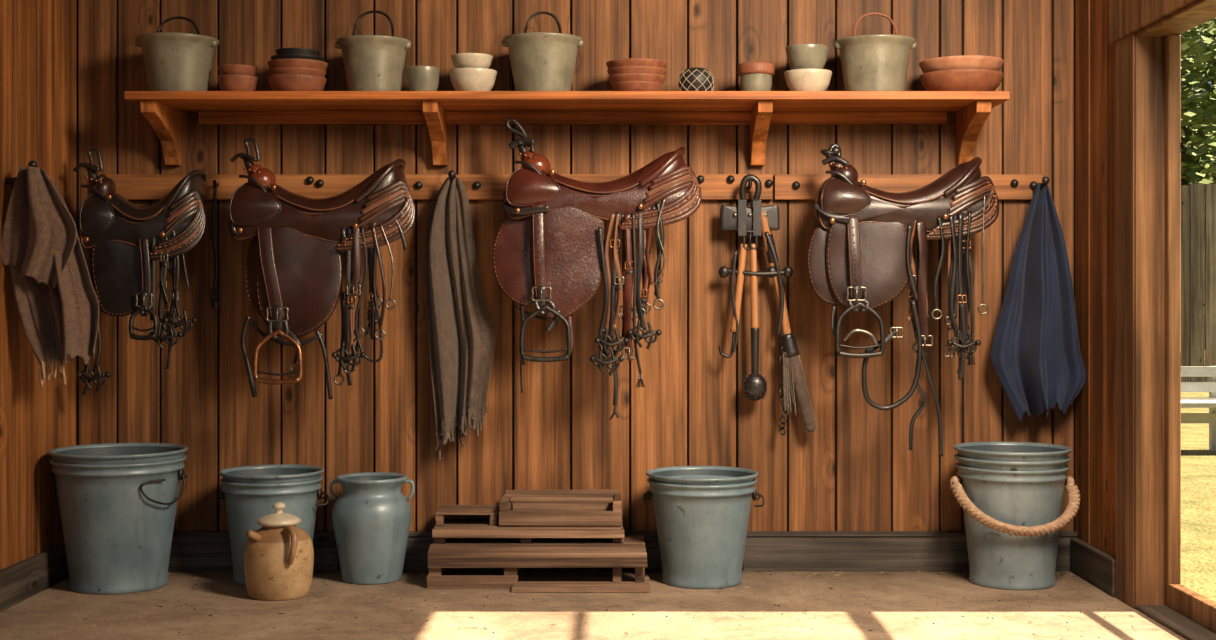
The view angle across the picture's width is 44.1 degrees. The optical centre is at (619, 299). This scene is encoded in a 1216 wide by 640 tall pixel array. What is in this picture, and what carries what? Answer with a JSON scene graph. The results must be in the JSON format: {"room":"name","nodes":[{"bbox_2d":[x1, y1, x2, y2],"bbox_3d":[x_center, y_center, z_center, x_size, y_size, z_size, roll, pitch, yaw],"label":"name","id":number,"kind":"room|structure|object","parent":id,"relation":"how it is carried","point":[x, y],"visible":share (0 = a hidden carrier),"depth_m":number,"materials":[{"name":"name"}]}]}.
{"room":"farm building","nodes":[
{"label":"farm building","id":0,"kind":"room"},
{"bbox_2d":[0,0,75,569],"bbox_3d":[-1.650,-0.840,1.734,0.043,3.300,5.568,0,0,0],"label":"wall","id":1,"kind":"structure","parent":0,"point":[38,37],"depth_m":4.15,"materials":[{"name":"brown wood"}]},
{"bbox_2d":[0,543,68,611],"bbox_3d":[-1.616,0.759,1.724,0.022,0.102,5.487,0,0,0],"label":"baseboard","id":2,"kind":"structure","parent":1,"relation":"attached to","point":[20,581],"depth_m":4.10,"materials":[{"name":"brown wood"}]},
{"bbox_2d":[2,160,98,386],"bbox_3d":[-1.509,-0.068,3.975,0.250,0.599,0.118,0,0,-11],"label":"blanket","id":3,"kind":"object","parent":1,"relation":"attached to","point":[57,303],"visible":1,"depth_m":3.96,"materials":[{"name":"fabric"}]},
{"bbox_2d":[76,0,1074,569],"bbox_3d":[-0.132,-0.840,4.521,3.054,3.300,0.043,0,0,0],"label":"wall","id":4,"kind":"structure","parent":0,"point":[858,470],"depth_m":4.50,"materials":[{"name":"brown wood"}]},
{"bbox_2d":[124,91,1009,165],"bbox_3d":[-0.149,-0.495,4.356,2.490,0.185,0.282,0,0,0],"label":"shelf","id":5,"kind":"object","parent":4,"relation":"attached to","point":[437,110],"visible":0.97,"depth_m":4.37,"materials":[{"name":"brown wood"}]},
{"bbox_2d":[135,16,218,90],"bbox_3d":[-1.284,-0.707,4.359,0.238,0.238,0.232,0,0,0],"label":"pail","id":6,"kind":"object","parent":5,"relation":"on","point":[173,61],"visible":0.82,"depth_m":4.28,"materials":[{"name":"metal"}]},
{"bbox_2d":[217,64,258,90],"bbox_3d":[-1.110,-0.632,4.359,0.116,0.088,0.116,0,0,0],"label":"bowls","id":7,"kind":"object","parent":5,"relation":"on","point":[233,77],"visible":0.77,"depth_m":4.32,"materials":[{"name":"orange ceramic"}]},
{"bbox_2d":[267,48,327,90],"bbox_3d":[-0.936,-0.655,4.359,0.174,0.135,0.174,0,0,0],"label":"dishes","id":8,"kind":"object","parent":5,"relation":"on","point":[290,69],"visible":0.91,"depth_m":4.29,"materials":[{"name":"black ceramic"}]},
{"bbox_2d":[335,10,410,90],"bbox_3d":[-0.715,-0.716,4.359,0.221,0.256,0.215,0,0,0],"label":"pail","id":9,"kind":"object","parent":5,"relation":"on","point":[371,62],"visible":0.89,"depth_m":4.29,"materials":[{"name":"metal"}]},
{"bbox_2d":[406,66,439,90],"bbox_3d":[-0.573,-0.631,4.359,0.099,0.086,0.099,0,0,0],"label":"cup","id":10,"kind":"object","parent":5,"relation":"on","point":[419,78],"visible":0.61,"depth_m":4.32,"materials":[{"name":"grey ceramic"}]},
{"bbox_2d":[449,53,496,90],"bbox_3d":[-0.427,-0.648,4.359,0.140,0.120,0.140,0,0,0],"label":"bowls","id":11,"kind":"object","parent":5,"relation":"on","point":[471,72],"visible":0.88,"depth_m":4.31,"materials":[{"name":"ceramic"}]},
{"bbox_2d":[502,11,583,90],"bbox_3d":[-0.224,-0.714,4.359,0.238,0.253,0.232,0,0,0],"label":"pail","id":12,"kind":"object","parent":5,"relation":"on","point":[540,61],"visible":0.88,"depth_m":4.28,"materials":[{"name":"metal"}]},
{"bbox_2d":[606,58,667,90],"bbox_3d":[0.049,-0.638,4.359,0.180,0.100,0.180,0,0,0],"label":"bowls","id":13,"kind":"object","parent":5,"relation":"on","point":[630,74],"visible":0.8,"depth_m":4.29,"materials":[{"name":"orange ceramic"}]},
{"bbox_2d":[678,67,713,90],"bbox_3d":[0.221,-0.630,4.359,0.104,0.085,0.108,0,0,0],"label":"decorative ball","id":14,"kind":"object","parent":5,"relation":"on","point":[695,78],"visible":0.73,"depth_m":4.32,"materials":[{"name":"black ceramic"}]},
{"bbox_2d":[737,62,774,90],"bbox_3d":[0.395,-0.636,4.359,0.108,0.096,0.108,0,0,0],"label":"pot","id":15,"kind":"object","parent":5,"relation":"on","point":[754,76],"visible":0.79,"depth_m":4.32,"materials":[{"name":"ceramic"}]},
{"bbox_2d":[784,44,831,90],"bbox_3d":[0.546,-0.661,4.359,0.140,0.147,0.140,0,0,0],"label":"bowls","id":16,"kind":"object","parent":5,"relation":"on","point":[806,62],"visible":0.84,"depth_m":4.31,"materials":[{"name":"beige ceramic"}]},
{"bbox_2d":[835,12,916,90],"bbox_3d":[0.741,-0.713,4.359,0.238,0.250,0.232,0,0,0],"label":"pail","id":17,"kind":"object","parent":5,"relation":"on","point":[873,62],"visible":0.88,"depth_m":4.28,"materials":[{"name":"metal"}]},
{"bbox_2d":[919,55,1003,90],"bbox_3d":[0.992,-0.640,4.359,0.241,0.103,0.241,0,0,0],"label":"bowls","id":18,"kind":"object","parent":5,"relation":"on","point":[963,72],"visible":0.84,"depth_m":4.27,"materials":[{"name":"orange ceramic"}]},
{"bbox_2d":[94,174,1041,199],"bbox_3d":[-0.154,-0.338,4.479,2.829,0.075,0.039,0,0,0],"label":"rail","id":19,"kind":"object","parent":4,"relation":"attached to","point":[129,186],"visible":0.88,"depth_m":4.48,"materials":[{"name":"brown wood"}]},
{"bbox_2d":[73,147,205,394],"bbox_3d":[-1.379,-0.084,4.351,0.388,0.713,0.244,0,0,0],"label":"saddle","id":20,"kind":"object","parent":19,"relation":"hanging from","point":[122,241],"visible":0.98,"depth_m":4.26,"materials":[{"name":"black leather"}]},
{"bbox_2d":[210,180,220,309],"bbox_3d":[-1.200,-0.163,4.456,0.028,0.385,0.037,0,0,-33],"label":"strap","id":21,"kind":"object","parent":19,"relation":"hanging from","point":[215,302],"visible":1,"depth_m":4.46,"materials":[{"name":"black leather"}]},
{"bbox_2d":[228,137,414,398],"bbox_3d":[-0.853,-0.092,4.345,0.532,0.749,0.256,0,0,0],"label":"saddle","id":22,"kind":"object","parent":19,"relation":"hanging from","point":[294,266],"visible":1,"depth_m":4.26,"materials":[{"name":"leather"}]},
{"bbox_2d":[425,170,494,460],"bbox_3d":[-0.471,0.046,4.427,0.205,0.853,0.100,0,0,0],"label":"blanket","id":23,"kind":"object","parent":19,"relation":"hanging from","point":[461,330],"visible":1,"depth_m":4.41,"materials":[{"name":"fabric"}]},
{"bbox_2d":[492,117,701,419],"bbox_3d":[-0.067,-0.091,4.345,0.596,0.862,0.256,0,0,0],"label":"saddle","id":24,"kind":"object","parent":19,"relation":"hanging from","point":[550,255],"visible":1,"depth_m":4.26,"materials":[{"name":"leather"}]},
{"bbox_2d":[718,174,816,434],"bbox_3d":[0.437,0.015,4.436,0.293,0.770,0.077,0,0,0],"label":"tool","id":25,"kind":"object","parent":19,"relation":"hanging from","point":[757,219],"visible":1,"depth_m":4.42,"materials":[{"name":"metal"}]},
{"bbox_2d":[807,143,998,456],"bbox_3d":[0.809,-0.002,4.345,0.547,0.892,0.256,0,0,0],"label":"saddle","id":26,"kind":"object","parent":19,"relation":"hanging from","point":[860,256],"visible":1,"depth_m":4.26,"materials":[{"name":"leather"}]},
{"bbox_2d":[990,176,1085,421],"bbox_3d":[1.226,-0.001,4.401,0.234,0.718,0.152,0,0,-30],"label":"cloth","id":27,"kind":"object","parent":19,"relation":"hanging from","point":[1036,359],"visible":1,"depth_m":4.39,"materials":[{"name":"fabric"}]},
{"bbox_2d":[168,531,1077,570],"bbox_3d":[-0.132,0.751,4.484,2.994,0.117,0.028,0,0,0],"label":"baseboard","id":28,"kind":"structure","parent":4,"relation":"attached to","point":[190,550],"depth_m":4.48,"materials":[{"name":"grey wood"}]},
{"bbox_2d":[0,570,1186,639],"bbox_3d":[-0.087,0.838,1.743,3.156,0.064,5.586,0,0,0],"label":"floor","id":29,"kind":"structure","parent":0,"point":[888,599],"depth_m":3.89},
{"bbox_2d":[48,443,187,594],"bbox_3d":[-1.421,0.616,4.254,0.387,0.388,0.377,0,0,0],"label":"bucket","id":30,"kind":"object","parent":29,"relation":"on","point":[118,501],"visible":1,"depth_m":4.13,"materials":[{"name":"metal"}]},
{"bbox_2d":[217,464,328,585],"bbox_3d":[-1.008,0.651,4.347,0.298,0.318,0.298,0,0,45],"label":"bucket","id":31,"kind":"object","parent":29,"relation":"on","point":[250,493],"visible":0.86,"depth_m":4.25,"materials":[{"name":"metal"}]},
{"bbox_2d":[244,502,313,600],"bbox_3d":[-0.934,0.682,4.102,0.188,0.256,0.204,0,0,0],"label":"jug","id":32,"kind":"object","parent":29,"relation":"on","point":[279,555],"visible":1,"depth_m":4.04,"materials":[{"name":"beige ceramic"}]},
{"bbox_2d":[329,472,414,584],"bbox_3d":[-0.718,0.660,4.344,0.226,0.300,0.226,0,0,28],"label":"urn","id":33,"kind":"object","parent":29,"relation":"on","point":[371,518],"visible":1,"depth_m":4.26,"materials":[{"name":"ceramic"}]},
{"bbox_2d":[427,489,650,591],"bbox_3d":[-0.229,0.687,4.307,0.629,0.248,0.314,0,0,0],"label":"stacked wooden pallets","id":34,"kind":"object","parent":29,"relation":"on","point":[527,528],"depth_m":4.29,"materials":[{"name":"brown wood"}]},
{"bbox_2d":[643,466,764,588],"bbox_3d":[0.236,0.652,4.314,0.324,0.316,0.324,0,0,44],"label":"bucket","id":35,"kind":"object","parent":29,"relation":"on","point":[702,513],"visible":1,"depth_m":4.21,"materials":[{"name":"metal"}]},
{"bbox_2d":[950,442,1080,589],"bbox_3d":[1.125,0.616,4.295,0.361,0.389,0.343,0,0,0],"label":"bucket","id":36,"kind":"object","parent":29,"relation":"on","point":[1010,494],"visible":1,"depth_m":4.19,"materials":[{"name":"metal"}]},
{"bbox_2d":[1075,0,1115,557],"bbox_3d":[1.410,-0.840,1.734,0.091,3.300,5.568,0,0,0],"label":"wall","id":37,"kind":"structure","parent":0,"point":[1095,58],"depth_m":4.30,"materials":[{"name":"brown wood"}]},
{"bbox_2d":[1071,538,1115,596],"bbox_3d":[1.352,0.759,1.724,0.022,0.102,5.487,0,0,0],"label":"baseboard","id":38,"kind":"structure","parent":37,"relation":"attached to","point":[1090,563],"depth_m":4.25,"materials":[{"name":"brown wood"}]},
{"bbox_2d":[1109,0,1215,608],"bbox_3d":[1.399,-0.027,3.079,0.117,1.674,2.079,0,0,0],"label":"trim","id":39,"kind":"structure","parent":37,"relation":"attached to","point":[1138,29],"depth_m":3.93,"materials":[{"name":"brown wood"}]},
{"bbox_2d":[1136,35,1215,639],"bbox_3d":[1.411,0.060,3.079,0.123,1.500,1.695,0,0,0],"label":"door frame","id":40,"kind":"structure","parent":37,"relation":"in","point":[1186,612],"depth_m":3.90,"materials":[{"name":"brown wood"}]},
{"label":"outside","id":41,"kind":"structure","parent":0,"visible":0},
{"bbox_2d":[1181,377,1215,601],"bbox_3d":[14.931,0.843,11.250,26.868,0.054,40.500,0,0,0],"label":"grassy ground","id":42,"kind":"structure","parent":41,"point":[1198,463],"depth_m":5.90,"materials":[{"name":"yellow sand"}]},
{"bbox_2d":[1180,19,1215,365],"bbox_3d":[6.084,-1.482,17.049,3.643,4.637,3.423,0,0,0],"label":"tree","id":43,"kind":"object","parent":42,"relation":"on","point":[1195,56],"visible":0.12,"depth_m":16.37,"materials":[{"name":"green plant"}]},
{"bbox_2d":[1181,18,1215,180],"bbox_3d":[8.526,-1.600,18.046,3.642,4.874,3.123,0,0,42],"label":"tree","id":44,"kind":"object","parent":42,"relation":"on","point":[1211,36],"visible":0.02,"depth_m":18.31,"materials":[{"name":"green plant"}]},
{"bbox_2d":[1181,183,1215,381],"bbox_3d":[7.065,-0.132,13.578,10.200,1.883,0.144,0,0,0],"label":"fence","id":45,"kind":"object","parent":42,"relation":"on","point":[1201,221],"visible":0.09,"depth_m":13.51,"materials":[{"name":"brown wood"}]},
{"bbox_2d":[1181,366,1215,450],"bbox_3d":[3.210,0.588,8.018,1.260,0.456,0.315,0,0,0],"label":"slatted bench","id":46,"kind":"object","parent":42,"relation":"on","point":[1209,402],"visible":0.32,"depth_m":8.10,"materials":[{"name":"white paint"}]}
]}

